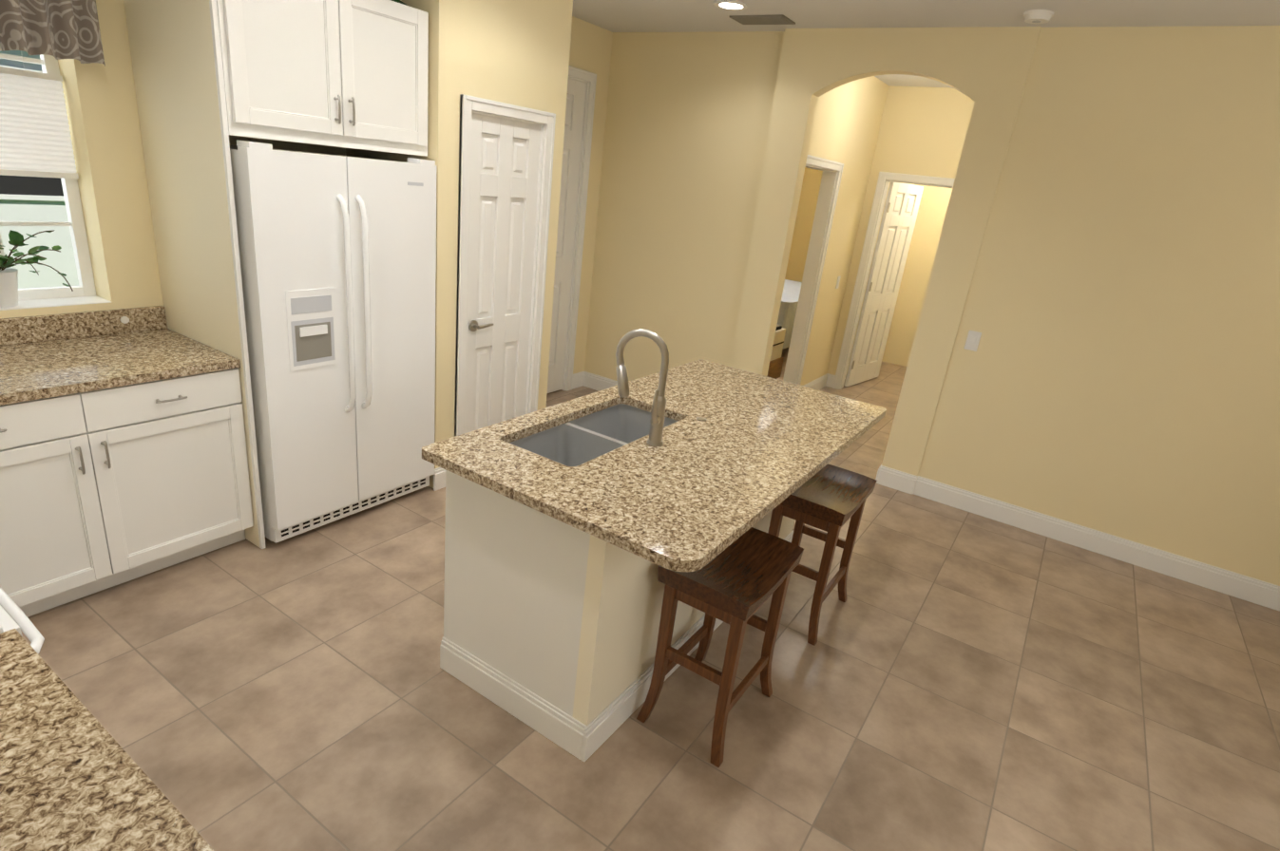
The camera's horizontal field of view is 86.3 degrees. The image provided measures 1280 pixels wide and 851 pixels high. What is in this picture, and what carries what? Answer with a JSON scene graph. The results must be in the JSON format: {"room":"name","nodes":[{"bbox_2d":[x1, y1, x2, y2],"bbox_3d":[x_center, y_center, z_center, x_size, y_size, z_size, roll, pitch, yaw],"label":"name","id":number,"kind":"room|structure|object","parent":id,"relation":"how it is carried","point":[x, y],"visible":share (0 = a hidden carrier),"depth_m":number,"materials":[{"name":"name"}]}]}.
{"room":"kitchen","nodes":[
{"label":"kitchen","id":0,"kind":"room"},
{"bbox_2d":[0,629,213,850],"bbox_3d":[-0.962,0.547,0.777,0.914,0.140,0.648,19,23,29],"label":"countertop","id":1,"kind":"structure","parent":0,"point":[73,776],"depth_m":1.00,"materials":[{"name":"beige stone"}]},
{"bbox_2d":[0,0,1279,586],"bbox_3d":[2.335,-0.935,4.524,8.040,2.820,11.220,19,23,29],"label":"wall","id":2,"kind":"structure","parent":0,"point":[1095,253],"depth_m":3.95,"materials":[{"name":"paint"}]},
{"bbox_2d":[0,0,105,66],"bbox_3d":[-2.390,-1.527,2.210,0.114,0.480,1.040,19,23,29],"label":"valance curtain","id":3,"kind":"object","parent":2,"relation":"attached to","point":[58,29],"visible":1,"depth_m":2.54,"materials":[{"name":"fabric"}]},
{"bbox_2d":[0,53,111,310],"bbox_3d":[-2.579,-1.040,2.486,0.189,1.270,0.880,19,23,29],"label":"window","id":4,"kind":"structure","parent":2,"relation":"in","point":[84,293],"depth_m":2.92,"materials":[{"name":"white wood"}]},
{"bbox_2d":[0,229,73,307],"bbox_3d":[-2.540,-0.601,2.650,0.248,0.296,0.520,19,23,29],"label":"potted plant","id":5,"kind":"object","parent":4,"relation":"on","point":[9,287],"visible":1,"depth_m":2.74,"materials":[{"name":"green plant"}]},
{"bbox_2d":[0,50,78,179],"bbox_3d":[-2.582,-1.270,2.422,0.026,0.697,0.868,19,23,29],"label":"window shade","id":6,"kind":"object","parent":4,"relation":"attached to","point":[35,139],"visible":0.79,"depth_m":2.73,"materials":[{"name":"white fabric"}]},
{"bbox_2d":[120,316,129,324],"bbox_3d":[-2.295,-0.471,3.040,0.008,0.032,0.032,19,23,29],"label":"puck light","id":7,"kind":"object","parent":2,"relation":"attached to","point":[124,319],"visible":1,"depth_m":3.03,"materials":[{"name":"white plastic"}]},
{"bbox_2d":[123,0,362,149],"bbox_3d":[-1.650,-1.544,2.856,0.698,0.620,0.529,19,23,29],"label":"upper cabinet","id":8,"kind":"object","parent":2,"relation":"attached to","point":[210,76],"depth_m":2.67,"materials":[{"name":"white wood"}]},
{"bbox_2d":[355,0,428,156],"bbox_3d":[-1.423,-1.639,3.188,0.698,0.620,0.529,19,23,29],"label":"upper cabinet","id":9,"kind":"object","parent":2,"relation":"attached to","point":[393,36],"depth_m":3.07,"materials":[{"name":"white wood"}]},
{"bbox_2d":[391,0,406,5],"bbox_3d":[-1.400,-2.018,2.881,0.456,0.300,0.775,19,23,29],"label":"plant","id":10,"kind":"object","parent":9,"relation":"on","point":[399,1],"visible":0.27,"depth_m":3.12,"materials":[{"name":"plant"}]},
{"bbox_2d":[464,113,541,433],"bbox_3d":[-0.811,-0.697,3.990,0.091,2.024,0.561,19,23,29],"label":"pantry door","id":11,"kind":"structure","parent":2,"relation":"in","point":[505,158],"depth_m":3.92,"materials":[{"name":"white wood"}]},
{"bbox_2d":[454,94,555,437],"bbox_3d":[-0.807,-0.722,3.979,0.052,2.100,0.691,19,23,29],"label":"door frame","id":12,"kind":"structure","parent":2,"relation":"attached to","point":[468,105],"depth_m":3.85,"materials":[{"name":"white wood"}]},
{"bbox_2d":[546,77,586,393],"bbox_3d":[-0.768,-1.364,5.232,0.037,2.424,0.802,19,23,29],"label":"back door","id":13,"kind":"structure","parent":2,"relation":"in","point":[572,143],"depth_m":5.41,"materials":[{"name":"white wood"}]},
{"bbox_2d":[561,65,596,391],"bbox_3d":[-0.741,-1.381,5.209,0.052,2.500,0.932,19,23,29],"label":"door frame","id":14,"kind":"structure","parent":2,"relation":"attached to","point":[574,73],"depth_m":5.46,"materials":[{"name":"white wood"}]},
{"bbox_2d":[783,154,843,384],"bbox_3d":[1.264,-1.103,5.681,0.142,2.100,0.912,19,23,29],"label":"door frame","id":15,"kind":"structure","parent":2,"relation":"attached to","point":[830,186],"depth_m":5.91,"materials":[{"name":"white wood"}]},
{"bbox_2d":[835,275,840,288],"bbox_3d":[1.877,-1.355,6.465,0.010,0.120,0.075,19,23,29],"label":"light switch","id":16,"kind":"object","parent":2,"relation":"attached to","point":[837,282],"visible":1,"depth_m":6.45,"materials":[{"name":"beige plastic"}]},
{"bbox_2d":[433,371,1279,762],"bbox_3d":[2.692,0.107,5.718,7.799,0.135,9.192,19,23,29],"label":"baseboard","id":17,"kind":"structure","parent":2,"relation":"attached to","point":[547,721],"depth_m":3.80,"materials":[{"name":"white wood"}]},
{"bbox_2d":[844,181,923,386],"bbox_3d":[2.510,-1.421,7.026,0.040,2.024,0.798,22,25,37],"label":"hall door","id":18,"kind":"structure","parent":2,"relation":"in","point":[900,213],"depth_m":6.97,"materials":[{"name":"white wood"}]},
{"bbox_2d":[832,171,955,389],"bbox_3d":[2.515,-1.252,6.488,0.922,2.100,0.142,19,23,29],"label":"door frame","id":19,"kind":"structure","parent":2,"relation":"attached to","point":[884,179],"depth_m":6.55,"materials":[{"name":"white wood"}]},
{"bbox_2d":[963,330,981,351],"bbox_3d":[2.071,-0.527,4.248,0.075,0.120,0.010,19,23,29],"label":"light switch","id":20,"kind":"object","parent":2,"relation":"attached to","point":[973,338],"visible":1,"depth_m":4.25,"materials":[{"name":"white plastic"}]},
{"bbox_2d":[20,346,1279,850],"bbox_3d":[2.174,0.426,5.025,8.040,0.100,11.220,19,23,29],"label":"floor","id":21,"kind":"structure","parent":0,"point":[954,679],"depth_m":2.53,"materials":[{"name":"tile"}]},
{"bbox_2d":[0,588,44,653],"bbox_3d":[-1.678,0.645,1.335,0.752,1.175,0.708,19,23,29],"label":"range","id":22,"kind":"object","parent":21,"relation":"on","point":[19,620],"visible":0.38,"depth_m":1.40,"materials":[{"name":"white metal"}]},
{"bbox_2d":[0,368,253,618],"bbox_3d":[-2.344,0.207,2.740,0.638,0.876,1.183,19,23,29],"label":"base cabinet","id":23,"kind":"object","parent":21,"relation":"on","point":[103,489],"visible":0.65,"depth_m":2.63,"materials":[{"name":"white wood"}]},
{"bbox_2d":[0,305,240,405],"bbox_3d":[-2.449,-0.193,2.309,0.663,0.140,1.805,19,23,29],"label":"countertop","id":24,"kind":"structure","parent":23,"relation":"on","point":[49,355],"depth_m":2.76,"materials":[{"name":"beige stone"}]},
{"bbox_2d":[229,139,436,543],"bbox_3d":[-1.619,-0.442,3.419,0.808,1.785,0.910,19,23,29],"label":"refrigerator","id":25,"kind":"object","parent":21,"relation":"on","point":[337,256],"visible":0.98,"depth_m":3.13,"materials":[{"name":"white metal"}]},
{"bbox_2d":[443,470,794,725],"bbox_3d":[0.079,0.396,3.006,0.692,0.878,1.795,19,23,29],"label":"kitchen island","id":26,"kind":"object","parent":21,"relation":"on","point":[563,617],"visible":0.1,"depth_m":2.26,"materials":[{"name":"paint"}]},
{"bbox_2d":[421,359,886,572],"bbox_3d":[0.231,0.010,2.766,1.035,0.039,1.925,19,23,29],"label":"island countertop","id":27,"kind":"structure","parent":26,"relation":"on","point":[735,457],"depth_m":2.34,"materials":[{"name":"stone"}]},
{"bbox_2d":[509,403,678,466],"bbox_3d":[-0.163,0.131,2.663,0.404,0.200,0.834,19,23,29],"label":"sink basin","id":28,"kind":"object","parent":27,"relation":"in","point":[581,441],"visible":0.15,"depth_m":2.71,"materials":[{"name":"silver metal"}]},
{"bbox_2d":[615,328,668,446],"bbox_3d":[0.004,-0.142,2.457,0.206,0.413,0.113,19,23,29],"label":"faucet","id":29,"kind":"object","parent":27,"relation":"on","point":[657,422],"visible":1,"depth_m":2.43,"materials":[{"name":"silver metal"}]},
{"bbox_2d":[636,527,803,767],"bbox_3d":[0.288,0.748,2.449,0.336,0.650,0.470,19,23,29],"label":"stool","id":30,"kind":"object","parent":21,"relation":"on","point":[739,582],"visible":0.94,"depth_m":2.31,"materials":[{"name":"brown wood"}]},
{"bbox_2d":[767,324,785,379],"bbox_3d":[1.105,-0.696,6.711,0.400,0.599,0.680,19,23,29],"label":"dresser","id":31,"kind":"object","parent":21,"relation":"on","point":[775,365],"visible":0.17,"depth_m":6.74,"materials":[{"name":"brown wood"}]},
{"bbox_2d":[777,279,802,349],"bbox_3d":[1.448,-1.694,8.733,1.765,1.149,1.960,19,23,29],"label":"lamp","id":32,"kind":"object","parent":21,"relation":"on","point":[791,293],"depth_m":7.67,"materials":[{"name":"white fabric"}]},
{"bbox_2d":[767,463,877,646],"bbox_3d":[0.783,0.558,3.126,0.336,0.650,0.470,19,23,29],"label":"stool","id":33,"kind":"object","parent":21,"relation":"on","point":[830,499],"visible":0.71,"depth_m":2.97,"materials":[{"name":"brown wood"}]},
{"bbox_2d":[572,0,1279,88],"bbox_3d":[2.496,-2.297,4.023,8.040,0.100,11.220,19,23,29],"label":"ceiling","id":34,"kind":"structure","parent":0,"point":[658,15],"depth_m":3.76,"materials":[{"name":"paint"}]},
{"bbox_2d":[714,0,747,10],"bbox_3d":[0.533,-2.464,4.003,0.196,0.006,0.196,19,23,29],"label":"recessed light","id":35,"kind":"object","parent":34,"relation":"in","point":[731,5],"visible":1,"depth_m":3.99,"materials":[{"name":"white glass"}]},
{"bbox_2d":[729,14,795,24],"bbox_3d":[0.762,-2.526,4.252,0.360,0.011,0.200,19,23,29],"label":"ceiling vent","id":36,"kind":"object","parent":34,"relation":"in","point":[778,19],"visible":1,"depth_m":4.23,"materials":[{"name":"grey metal"}]},
{"bbox_2d":[1023,9,1054,23],"bbox_3d":[2.020,-2.073,3.467,0.140,0.040,0.140,19,23,29],"label":"smoke detector","id":37,"kind":"object","parent":34,"relation":"attached to","point":[1038,16],"visible":1,"depth_m":3.43,"materials":[{"name":"white plastic"}]},
{"label":"outside","id":38,"kind":"structure","parent":0,"visible":0},
{"bbox_3d":[-17.145,-6.039,16.968,40.180,0.100,50.000,19,23,29],"label":"ground","id":39,"kind":"structure","parent":38,"visible":0},
{"bbox_2d":[0,50,78,288],"bbox_3d":[-7.770,-5.173,10.489,7.200,4.800,9.150,19,23,29],"label":"window glass","id":40,"kind":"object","parent":39,"relation":"on","point":[30,199],"visible":0.1,"depth_m":7.49,"materials":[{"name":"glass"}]}
]}

